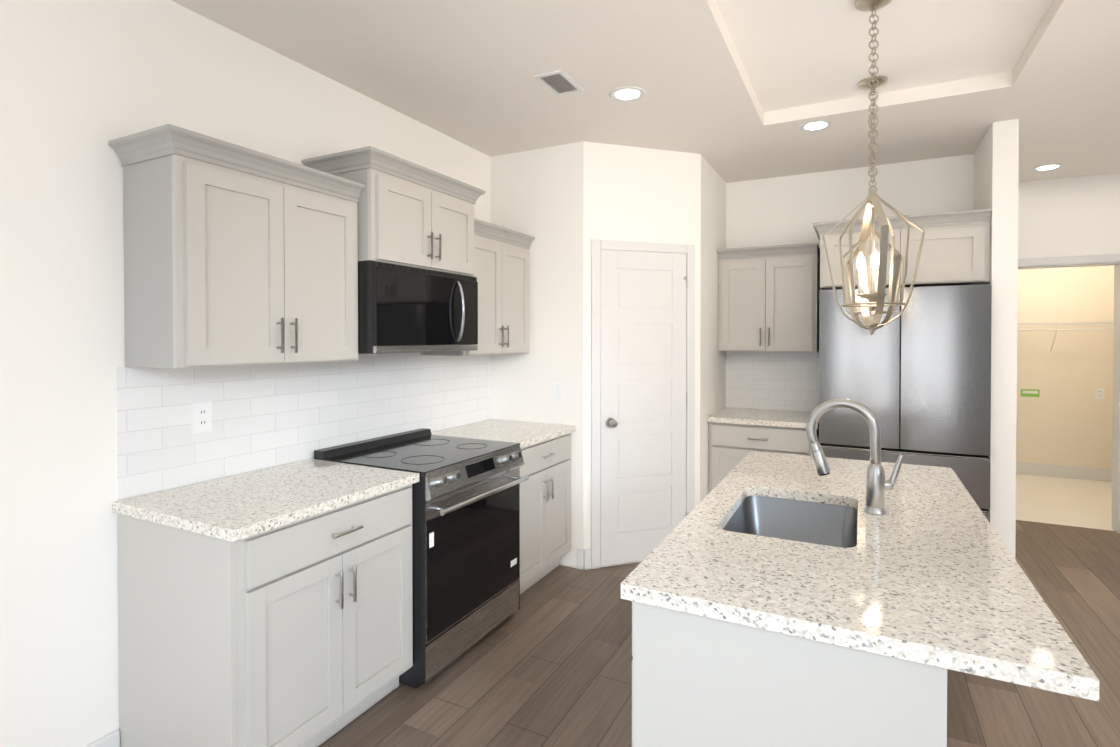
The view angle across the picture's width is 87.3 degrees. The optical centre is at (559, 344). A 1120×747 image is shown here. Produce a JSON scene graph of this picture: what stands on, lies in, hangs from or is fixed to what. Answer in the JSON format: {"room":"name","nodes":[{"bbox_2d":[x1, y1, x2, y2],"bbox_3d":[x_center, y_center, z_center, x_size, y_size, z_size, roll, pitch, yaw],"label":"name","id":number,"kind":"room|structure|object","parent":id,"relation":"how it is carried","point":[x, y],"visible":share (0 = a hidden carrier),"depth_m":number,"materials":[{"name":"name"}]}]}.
{"room":"kitchen","nodes":[
{"label":"kitchen","id":0,"kind":"room"},
{"bbox_2d":[0,0,490,746],"bbox_3d":[-1.418,0.089,2.327,0.120,2.710,7.000,0,1,27],"label":"wall","id":1,"kind":"structure","parent":0,"point":[82,82],"depth_m":1.92,"materials":[{"name":"white paint"}]},
{"bbox_2d":[85,729,119,746],"bbox_3d":[-2.234,1.397,0.604,0.013,0.130,3.166,0,1,27],"label":"baseboard","id":2,"kind":"structure","parent":1,"relation":"attached to","point":[112,739],"depth_m":1.98,"materials":[{"name":"white wood"}]},
{"bbox_2d":[116,124,359,367],"bbox_3d":[-1.184,-0.308,2.290,0.321,0.761,0.766,0,1,27],"label":"upper cabinet","id":3,"kind":"object","parent":1,"relation":"attached to","point":[236,255],"depth_m":2.04,"materials":[{"name":"grey paint"}]},
{"bbox_2d":[116,352,490,499],"bbox_3d":[-0.994,0.279,3.020,0.002,0.486,2.277,0,1,27],"label":"tile backsplash","id":4,"kind":"structure","parent":1,"relation":"attached to","point":[267,416],"depth_m":2.54,"materials":[{"name":"white tile"}]},
{"bbox_2d":[192,401,211,433],"bbox_3d":[-1.377,0.280,2.263,0.007,0.116,0.072,0,1,27],"label":"outlet","id":5,"kind":"object","parent":4,"relation":"attached to","point":[202,415],"visible":1,"depth_m":2.26,"materials":[{"name":"white plastic"}]},
{"bbox_2d":[304,146,479,279],"bbox_3d":[-0.801,-0.605,2.951,0.396,0.471,0.760,0,1,27],"label":"upper cabinet","id":6,"kind":"object","parent":1,"relation":"attached to","point":[412,214],"depth_m":2.73,"materials":[{"name":"grey paint"}]},
{"bbox_2d":[358,261,477,353],"bbox_3d":[-0.776,-0.165,2.942,0.450,0.401,0.754,0,1,27],"label":"microwave","id":7,"kind":"object","parent":6,"relation":"attached to","point":[404,309],"visible":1,"depth_m":2.74,"materials":[{"name":"black plastic"}]},
{"bbox_2d":[421,220,534,355],"bbox_3d":[-0.495,-0.323,3.632,0.321,0.761,0.722,0,1,27],"label":"upper cabinet","id":8,"kind":"object","parent":1,"relation":"attached to","point":[504,282],"depth_m":3.56,"materials":[{"name":"grey paint"}]},
{"bbox_2d":[491,141,725,567],"bbox_3d":[0.455,0.067,4.428,1.295,2.710,1.550,0,1,27],"label":"wall","id":9,"kind":"structure","parent":0,"point":[564,204],"depth_m":3.84,"materials":[{"name":"white paint"}]},
{"bbox_2d":[551,383,561,400],"bbox_3d":[-0.023,0.308,3.800,0.072,0.116,0.008,0,1,27],"label":"switch plate","id":10,"kind":"object","parent":9,"relation":"attached to","point":[556,391],"visible":1,"depth_m":3.80,"materials":[{"name":"white plastic"}]},
{"bbox_2d":[584,239,694,569],"bbox_3d":[0.551,0.380,3.839,0.834,2.094,0.016,0,1,-18],"label":"door frame","id":11,"kind":"structure","parent":9,"relation":"attached to","point":[592,558],"depth_m":3.74,"materials":[{"name":"white wood"}]},
{"bbox_2d":[600,250,687,565],"bbox_3d":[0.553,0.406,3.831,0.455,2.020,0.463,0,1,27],"label":"pantry door","id":12,"kind":"structure","parent":9,"relation":"in","point":[643,404],"depth_m":3.83,"materials":[{"name":"white wood"}]},
{"bbox_2d":[171,0,1119,182],"bbox_3d":[2.208,-1.362,2.204,6.670,0.195,10.120,0,1,27],"label":"ceiling","id":13,"kind":"structure","parent":0,"point":[739,90],"depth_m":2.79,"materials":[{"name":"white paint"}]},
{"bbox_2d":[533,70,583,96],"bbox_3d":[-0.004,-1.267,2.857,0.150,0.011,0.250,0,1,27],"label":"ceiling vent","id":14,"kind":"object","parent":13,"relation":"in","point":[557,83],"visible":1,"depth_m":2.85,"materials":[{"name":"white metal"}]},
{"bbox_2d":[609,86,645,101],"bbox_3d":[0.342,-1.270,2.983,0.184,0.004,0.184,0,1,27],"label":"recessed light","id":15,"kind":"object","parent":13,"relation":"in","point":[627,93],"visible":1,"depth_m":2.97,"materials":[{"name":"white"}]},
{"bbox_2d":[799,120,832,131],"bbox_3d":[1.492,-1.275,3.427,0.184,0.004,0.184,0,1,27],"label":"recessed light","id":16,"kind":"object","parent":13,"relation":"in","point":[814,125],"visible":1,"depth_m":3.42,"materials":[{"name":"white"}]},
{"bbox_2d":[842,76,902,334],"bbox_3d":[1.604,-0.698,3.016,0.289,1.299,0.289,0,1,27],"label":"pendant lantern","id":17,"kind":"object","parent":13,"relation":"hanging from","point":[898,268],"visible":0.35,"depth_m":2.99,"materials":[{"name":"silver metal"}]},
{"bbox_2d":[823,0,924,333],"bbox_3d":[1.216,-0.692,2.282,0.279,1.295,0.279,0,1,-30],"label":"pendant lantern","id":18,"kind":"object","parent":13,"relation":"hanging from","point":[877,293],"visible":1,"depth_m":2.27,"materials":[{"name":"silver metal"}]},
{"bbox_2d":[1032,164,1063,170],"bbox_3d":[3.540,-1.284,4.264,0.184,0.004,0.184,0,1,27],"label":"recessed light","id":19,"kind":"object","parent":13,"relation":"in","point":[1047,167],"visible":0.98,"depth_m":4.26,"materials":[{"name":"white"}]},
{"bbox_2d":[318,520,1119,746],"bbox_3d":[1.720,1.505,1.283,6.670,0.100,7.980,0,1,27],"label":"floor","id":20,"kind":"structure","parent":0,"point":[548,663],"depth_m":2.50,"materials":[{"name":"brown wood"}]},
{"bbox_2d":[118,483,413,746],"bbox_3d":[-1.054,1.005,2.222,0.626,0.877,0.792,0,1,27],"label":"base cabinet","id":21,"kind":"object","parent":20,"relation":"on","point":[270,607],"depth_m":1.93,"materials":[{"name":"grey paint"}]},
{"bbox_2d":[112,459,418,542],"bbox_3d":[-1.049,0.549,2.206,0.645,0.035,0.807,0,1,27],"label":"countertop","id":22,"kind":"structure","parent":21,"relation":"on","point":[230,509],"depth_m":2.05,"materials":[{"name":"white stone"}]},
{"bbox_2d":[314,428,528,688],"bbox_3d":[-0.639,0.961,2.884,0.727,0.950,0.756,0,1,27],"label":"range","id":23,"kind":"object","parent":20,"relation":"on","point":[466,537],"visible":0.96,"depth_m":2.68,"materials":[{"name":"silver metal"}]},
{"bbox_2d":[520,431,573,594],"bbox_3d":[-0.360,0.990,3.577,0.626,0.877,0.721,0,1,27],"label":"base cabinet","id":24,"kind":"object","parent":20,"relation":"on","point":[545,498],"depth_m":3.42,"materials":[{"name":"grey paint"}]},
{"bbox_2d":[431,419,575,450],"bbox_3d":[-0.351,0.534,3.568,0.645,0.035,0.721,0,1,27],"label":"countertop","id":25,"kind":"structure","parent":24,"relation":"on","point":[526,434],"depth_m":3.50,"materials":[{"name":"white stone"}]},
{"bbox_2d":[707,407,818,493],"bbox_3d":[1.500,0.965,4.264,0.717,0.912,0.660,0,1,27],"label":"base cabinet","id":26,"kind":"object","parent":20,"relation":"on","point":[736,436],"visible":0.4,"depth_m":4.07,"materials":[{"name":"grey paint"}]},
{"bbox_2d":[632,457,946,746],"bbox_3d":[0.803,1.007,1.984,0.658,0.877,1.710,0,1,27],"label":"kitchen island","id":27,"kind":"object","parent":20,"relation":"on","point":[697,682],"depth_m":1.21,"materials":[{"name":"grey paint"}]},
{"bbox_2d":[621,451,1098,701],"bbox_3d":[0.908,0.552,1.926,0.830,0.035,1.760,0,1,27],"label":"island countertop","id":28,"kind":"structure","parent":27,"relation":"on","point":[928,581],"depth_m":1.34,"materials":[{"name":"white stone"}]},
{"bbox_2d":[717,490,856,549],"bbox_3d":[0.744,0.676,1.882,0.430,0.237,0.630,0,1,27],"label":"sink","id":29,"kind":"object","parent":28,"relation":"in","point":[831,521],"depth_m":2.13,"materials":[{"name":"silver metal"}]},
{"bbox_2d":[805,398,904,513],"bbox_3d":[0.951,0.355,1.903,0.285,0.360,0.068,0,1,27],"label":"faucet","id":30,"kind":"object","parent":28,"relation":"on","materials":[{"name":"silver metal"}]},
{"bbox_2d":[819,282,991,521],"bbox_3d":[2.207,0.533,3.849,0.895,1.785,0.711,0,1,27],"label":"refrigerator","id":31,"kind":"object","parent":20,"relation":"on","point":[915,377],"visible":0.52,"depth_m":3.49,"materials":[{"name":"silver metal"}]},
{"bbox_2d":[726,154,973,411],"bbox_3d":[2.085,0.067,4.396,1.635,2.710,0.120,0,1,27],"label":"wall","id":32,"kind":"structure","parent":0,"point":[786,210],"depth_m":4.36,"materials":[{"name":"white paint"}]},
{"bbox_2d":[717,243,819,351],"bbox_3d":[1.556,-0.331,4.393,0.687,0.762,0.354,0,1,27],"label":"upper cabinet","id":33,"kind":"object","parent":32,"relation":"attached to","point":[768,298],"visible":1,"depth_m":4.25,"materials":[{"name":"grey paint"}]},
{"bbox_2d":[726,351,818,411],"bbox_3d":[1.650,0.277,4.552,0.720,0.457,0.002,0,1,27],"label":"tile backsplash","id":34,"kind":"structure","parent":32,"relation":"attached to","point":[787,381],"depth_m":4.55,"materials":[{"name":"white tile"}]},
{"bbox_2d":[812,208,991,289],"bbox_3d":[2.208,-0.581,3.885,0.950,0.417,0.660,0,1,27],"label":"upper cabinet","id":35,"kind":"object","parent":32,"relation":"attached to","point":[955,249],"visible":0.81,"depth_m":3.54,"materials":[{"name":"grey paint"}]},
{"bbox_2d":[973,119,1018,557],"bbox_3d":[2.955,0.069,4.169,0.120,2.710,1.810,0,1,27],"label":"wall","id":36,"kind":"structure","parent":0,"point":[996,169],"depth_m":3.37,"materials":[{"name":"white paint"}]},
{"bbox_2d":[1016,266,1111,468],"bbox_3d":[4.922,0.045,6.447,2.100,2.710,0.120,0,1,27],"label":"wall","id":37,"kind":"structure","parent":0,"point":[1065,418],"depth_m":6.18,"materials":[{"name":"beige paint"}]},
{"bbox_2d":[1021,389,1039,396],"bbox_3d":[5.054,0.521,6.315,0.160,0.080,0.003,0,1,27],"label":"sticker","id":38,"kind":"object","parent":37,"relation":"attached to","point":[1030,393],"visible":1,"depth_m":6.31,"materials":[{"name":"green paper"}]},
{"bbox_2d":[1016,462,1111,481],"bbox_3d":[4.891,1.335,6.401,1.900,0.130,0.013,0,1,27],"label":"baseboard","id":39,"kind":"structure","parent":37,"relation":"attached to","point":[1025,468],"depth_m":6.18,"materials":[{"name":"white wood"}]},
{"bbox_2d":[1017,321,1113,351],"bbox_3d":[4.825,-0.079,6.251,1.885,0.307,0.314,0,1,27],"label":"wire shelf","id":40,"kind":"object","parent":37,"relation":"attached to","point":[1058,325],"visible":0.4,"depth_m":6.00,"materials":[{"name":"white metal"}]},
{"bbox_2d":[1095,388,1103,398],"bbox_3d":[5.560,0.504,6.053,0.072,0.116,0.007,0,1,27],"label":"outlet","id":41,"kind":"object","parent":37,"relation":"attached to","point":[1099,393],"visible":1,"depth_m":6.05,"materials":[{"name":"white plastic"}]},
{"bbox_2d":[1016,474,1113,530],"bbox_3d":[4.763,1.461,5.408,2.220,0.100,2.140,0,1,27],"label":"floor","id":42,"kind":"structure","parent":0,"point":[1068,501],"depth_m":5.29,"materials":[{"name":"white"}]},
{"bbox_2d":[1018,173,1119,266],"bbox_3d":[4.150,0.066,4.505,1.700,2.710,0.120,0,1,27],"label":"wall","id":43,"kind":"structure","parent":0,"point":[1072,216],"depth_m":4.54,"materials":[{"name":"white paint"}]},
{"bbox_2d":[1018,254,1119,532],"bbox_3d":[3.858,0.368,4.652,0.974,2.102,0.140,0,1,27],"label":"door frame","id":44,"kind":"structure","parent":43,"relation":"attached to","point":[1070,261],"depth_m":4.47,"materials":[{"name":"white wood"}]},
{"bbox_2d":[1108,266,1113,468],"bbox_3d":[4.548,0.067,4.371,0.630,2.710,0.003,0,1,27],"label":"wall","id":45,"kind":"structure","parent":0,"point":[1109,435],"depth_m":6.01,"materials":[{"name":"beige paint"}]}
]}

